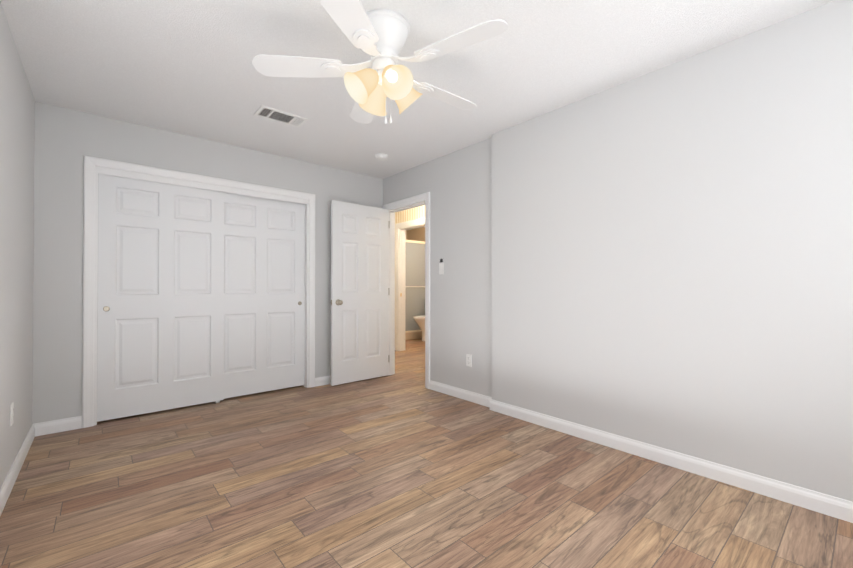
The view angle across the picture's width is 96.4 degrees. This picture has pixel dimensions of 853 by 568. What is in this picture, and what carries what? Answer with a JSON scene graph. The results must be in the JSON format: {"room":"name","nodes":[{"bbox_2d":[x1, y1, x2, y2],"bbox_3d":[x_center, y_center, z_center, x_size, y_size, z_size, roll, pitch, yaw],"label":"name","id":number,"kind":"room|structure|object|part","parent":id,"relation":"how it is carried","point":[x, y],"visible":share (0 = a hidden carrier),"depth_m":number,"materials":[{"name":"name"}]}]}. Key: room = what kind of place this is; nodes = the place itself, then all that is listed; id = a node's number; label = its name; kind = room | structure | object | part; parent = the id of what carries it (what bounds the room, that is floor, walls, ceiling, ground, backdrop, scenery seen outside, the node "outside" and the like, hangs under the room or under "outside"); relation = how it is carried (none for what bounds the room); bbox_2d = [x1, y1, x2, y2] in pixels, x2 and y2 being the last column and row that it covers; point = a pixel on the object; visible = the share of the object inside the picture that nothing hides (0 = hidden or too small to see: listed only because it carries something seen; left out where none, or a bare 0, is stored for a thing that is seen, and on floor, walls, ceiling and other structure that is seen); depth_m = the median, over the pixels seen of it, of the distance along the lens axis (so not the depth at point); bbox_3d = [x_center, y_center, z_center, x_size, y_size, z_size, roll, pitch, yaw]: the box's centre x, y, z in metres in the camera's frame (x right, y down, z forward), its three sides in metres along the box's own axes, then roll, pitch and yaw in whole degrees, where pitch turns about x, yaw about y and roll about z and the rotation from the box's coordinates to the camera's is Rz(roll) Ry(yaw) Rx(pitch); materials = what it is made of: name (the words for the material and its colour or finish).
{"room":"empty bedroom","nodes":[
{"label":"empty bedroom","id":0,"kind":"room"},
{"bbox_2d":[0,1,34,488],"bbox_3d":[-1.385,-0.135,0.965,0.120,2.440,4.900,0,-1,-41],"label":"wall","id":1,"kind":"structure","parent":0,"point":[17,127],"depth_m":2.16,"materials":[{"name":"white paint"}]},
{"bbox_2d":[10,402,13,425],"bbox_3d":[-2.275,0.708,2.093,0.008,0.115,0.070,0,-1,-41],"label":"electrical outlet","id":2,"kind":"object","parent":1,"relation":"attached to","point":[11,413],"visible":1,"depth_m":2.08,"materials":[{"name":"white plastic"}]},
{"bbox_2d":[32,101,382,423],"bbox_3d":[-1.740,-0.114,3.811,3.050,2.440,0.120,0,-1,-41],"label":"wall","id":3,"kind":"structure","parent":0,"point":[66,140],"depth_m":2.94,"materials":[{"name":"white paint"}]},
{"bbox_2d":[97,174,223,421],"bbox_3d":[-2.268,0.085,3.321,0.905,1.995,0.040,0,-1,-41],"label":"closet door","id":4,"kind":"structure","parent":3,"relation":"in","point":[160,339],"depth_m":3.27,"materials":[{"name":"white paint"}]},
{"bbox_2d":[82,155,314,427],"bbox_3d":[-1.972,0.054,3.597,1.882,2.101,0.139,0,-1,-41],"label":"trim","id":5,"kind":"structure","parent":3,"relation":"attached to","point":[94,167],"depth_m":3.12,"materials":[{"name":"white wood"}]},
{"bbox_2d":[224,192,304,398],"bbox_3d":[-1.683,0.089,3.879,0.905,1.995,0.040,0,-1,-41],"label":"closet door","id":6,"kind":"structure","parent":3,"relation":"in","point":[264,294],"depth_m":3.88,"materials":[{"name":"white paint"}]},
{"bbox_2d":[395,205,424,223],"bbox_3d":[0.517,-0.101,5.459,0.120,2.440,4.440,0,-1,-41],"label":"wall","id":7,"kind":"structure","parent":0,"point":[415,213],"depth_m":6.27,"materials":[{"name":"paint"}]},
{"bbox_2d":[395,218,424,350],"bbox_3d":[-0.184,0.035,6.267,0.150,2.179,0.918,0,-1,-41],"label":"door frame","id":8,"kind":"structure","parent":7,"relation":"attached to","point":[400,261],"depth_m":6.53,"materials":[{"name":"white wood"}]},
{"bbox_2d":[407,227,424,241],"bbox_3d":[0.611,-0.083,7.880,0.120,2.440,3.390,0,-1,-41],"label":"wall","id":9,"kind":"structure","parent":0,"point":[418,234],"depth_m":8.76,"materials":[{"name":"beige paint"}]},
{"bbox_2d":[0,0,833,229],"bbox_3d":[-0.141,-1.381,4.146,6.140,0.100,8.090,0,-1,-41],"label":"ceiling","id":10,"kind":"structure","parent":0,"point":[185,67],"depth_m":2.27,"materials":[{"name":"white paint"}]},
{"bbox_2d":[254,105,307,127],"bbox_3d":[-1.154,-1.335,3.031,0.360,0.010,0.200,0,-1,-41],"label":"ceiling vent","id":11,"kind":"object","parent":10,"relation":"in","point":[269,113],"visible":1,"depth_m":3.02,"materials":[{"name":"white plastic"}]},
{"bbox_2d":[253,0,507,123],"bbox_3d":[-0.176,-1.086,2.019,1.222,0.523,1.272,0,-1,-41],"label":"fan","id":12,"kind":"object","parent":10,"relation":"hanging from","point":[379,36],"visible":1,"depth_m":1.91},
{"bbox_3d":[-0.649,-1.120,1.959,0.401,0.033,0.337,0,-1,-41],"label":"blade","id":13,"kind":"part","parent":12,"relation":"part of","materials":[{"name":"white wood"}]},
{"bbox_3d":[-0.326,-1.123,1.569,0.408,0.033,0.328,0,-1,-41],"label":"blade","id":14,"kind":"part","parent":12,"relation":"part of","materials":[{"name":"white wood"}]},
{"bbox_3d":[-0.329,-1.013,1.928,0.179,0.178,0.160,0,-1,-41],"label":"lamp shade","id":15,"kind":"part","parent":12,"relation":"part of","materials":[{"name":"beige glass"}]},
{"bbox_3d":[-0.379,-1.117,2.391,0.245,0.033,0.444,0,-1,-41],"label":"blade","id":16,"kind":"part","parent":12,"relation":"part of","materials":[{"name":"white"}]},
{"bbox_3d":[-0.278,-1.012,2.096,0.160,0.178,0.179,0,-1,-41],"label":"lamp shade","id":17,"kind":"part","parent":12,"relation":"part of","materials":[{"name":"beige glass"}]},
{"bbox_3d":[-0.179,-1.053,1.915,0.055,0.080,0.080,0,-1,-41],"label":"bulb","id":18,"kind":"part","parent":12,"relation":"part of","materials":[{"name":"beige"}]},
{"bbox_3d":[-0.161,-1.013,1.877,0.160,0.178,0.179,0,-1,-41],"label":"lamp shade","id":19,"kind":"part","parent":12,"relation":"part of","materials":[{"name":"beige glass"}]},
{"bbox_3d":[-0.110,-1.012,2.045,0.179,0.178,0.160,0,-1,-41],"label":"lamp shade","id":20,"kind":"part","parent":12,"relation":"part of","materials":[{"name":"beige glass"}]},
{"bbox_3d":[0.121,-1.117,2.266,0.451,0.033,0.143,0,-1,-41],"label":"blade","id":21,"kind":"part","parent":12,"relation":"part of","materials":[{"name":"white wood"}]},
{"bbox_3d":[0.149,-1.121,1.755,0.233,0.033,0.447,0,-1,-41],"label":"blade","id":22,"kind":"part","parent":12,"relation":"part of","materials":[{"name":"white wood"}]},
{"bbox_2d":[375,153,387,160],"bbox_3d":[-0.466,-1.312,3.925,0.136,0.041,0.136,0,-1,-41],"label":"smoke detector","id":23,"kind":"object","parent":10,"relation":"attached to","point":[380,156],"visible":0.98,"depth_m":3.89,"materials":[{"name":"white plastic"}]},
{"bbox_2d":[0,338,852,567],"bbox_3d":[-0.141,1.159,4.127,6.140,0.100,8.090,0,-1,-41],"label":"floor","id":24,"kind":"structure","parent":0,"point":[403,466],"depth_m":1.96,"materials":[{"name":"brown wood"}]},
{"bbox_2d":[405,331,421,339],"bbox_3d":[-0.490,1.062,7.895,1.516,0.150,0.120,0,-1,-41],"label":"shower curb","id":25,"kind":"object","parent":24,"relation":"on","point":[413,335],"depth_m":8.00,"materials":[{"name":"beige tile"}]},
{"bbox_2d":[405,240,424,332],"bbox_3d":[-0.482,0.021,7.894,1.516,1.928,0.093,0,-1,-41],"label":"shower door","id":26,"kind":"structure","parent":25,"relation":"on","point":[415,281],"depth_m":8.08,"materials":[{"name":"clear glass"}]},
{"bbox_2d":[413,315,424,340],"bbox_3d":[0.042,0.707,7.841,0.727,0.860,0.460,0,-1,-41],"label":"toilet","id":27,"kind":"object","parent":24,"relation":"on","point":[420,321],"visible":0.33,"depth_m":7.65,"materials":[{"name":"white ceramic"}]},
{"bbox_2d":[383,0,852,501],"bbox_3d":[1.001,-0.120,3.015,0.170,2.440,4.900,0,-1,-41],"label":"wall","id":28,"kind":"structure","parent":0,"point":[662,257],"depth_m":2.28,"materials":[{"name":"white paint"}]},
{"bbox_2d":[382,192,429,388],"bbox_3d":[-0.205,0.058,4.456,0.158,2.106,0.892,0,-1,-41],"label":"door frame","id":29,"kind":"structure","parent":28,"relation":"attached to","point":[405,204],"depth_m":4.44,"materials":[{"name":"white wood"}]},
{"bbox_2d":[331,200,388,385],"bbox_3d":[-0.761,0.086,4.418,0.767,2.025,0.171,0,-1,-42],"label":"bedroom door","id":30,"kind":"structure","parent":29,"relation":"attached to","point":[359,286],"depth_m":4.38,"materials":[{"name":"white paint"}]},
{"bbox_3d":[-1.003,0.192,4.197,0.113,0.066,0.171,0,-1,-42],"label":"knob","id":31,"kind":"part","parent":30,"relation":"part of","materials":[{"name":"silver metal"}]},
{"bbox_2d":[0,375,852,522],"bbox_3d":[-0.359,1.055,3.116,4.250,0.092,6.600,0,-1,-41],"label":"baseboard","id":32,"kind":"structure","parent":28,"relation":"attached to","point":[832,506],"depth_m":2.32,"materials":[{"name":"white wood"}]},
{"bbox_2d":[439,263,443,273],"bbox_3d":[0.150,-0.168,3.938,0.017,0.115,0.070,0,-1,-41],"label":"light switch","id":33,"kind":"object","parent":28,"relation":"attached to","point":[441,268],"visible":1,"depth_m":3.94,"materials":[{"name":"white plastic"}]},
{"bbox_2d":[466,354,471,366],"bbox_3d":[0.405,0.720,3.643,0.008,0.115,0.070,0,-1,-41],"label":"electrical outlet","id":34,"kind":"object","parent":28,"relation":"attached to","point":[468,359],"visible":1,"depth_m":3.64,"materials":[{"name":"white plastic"}]}
]}

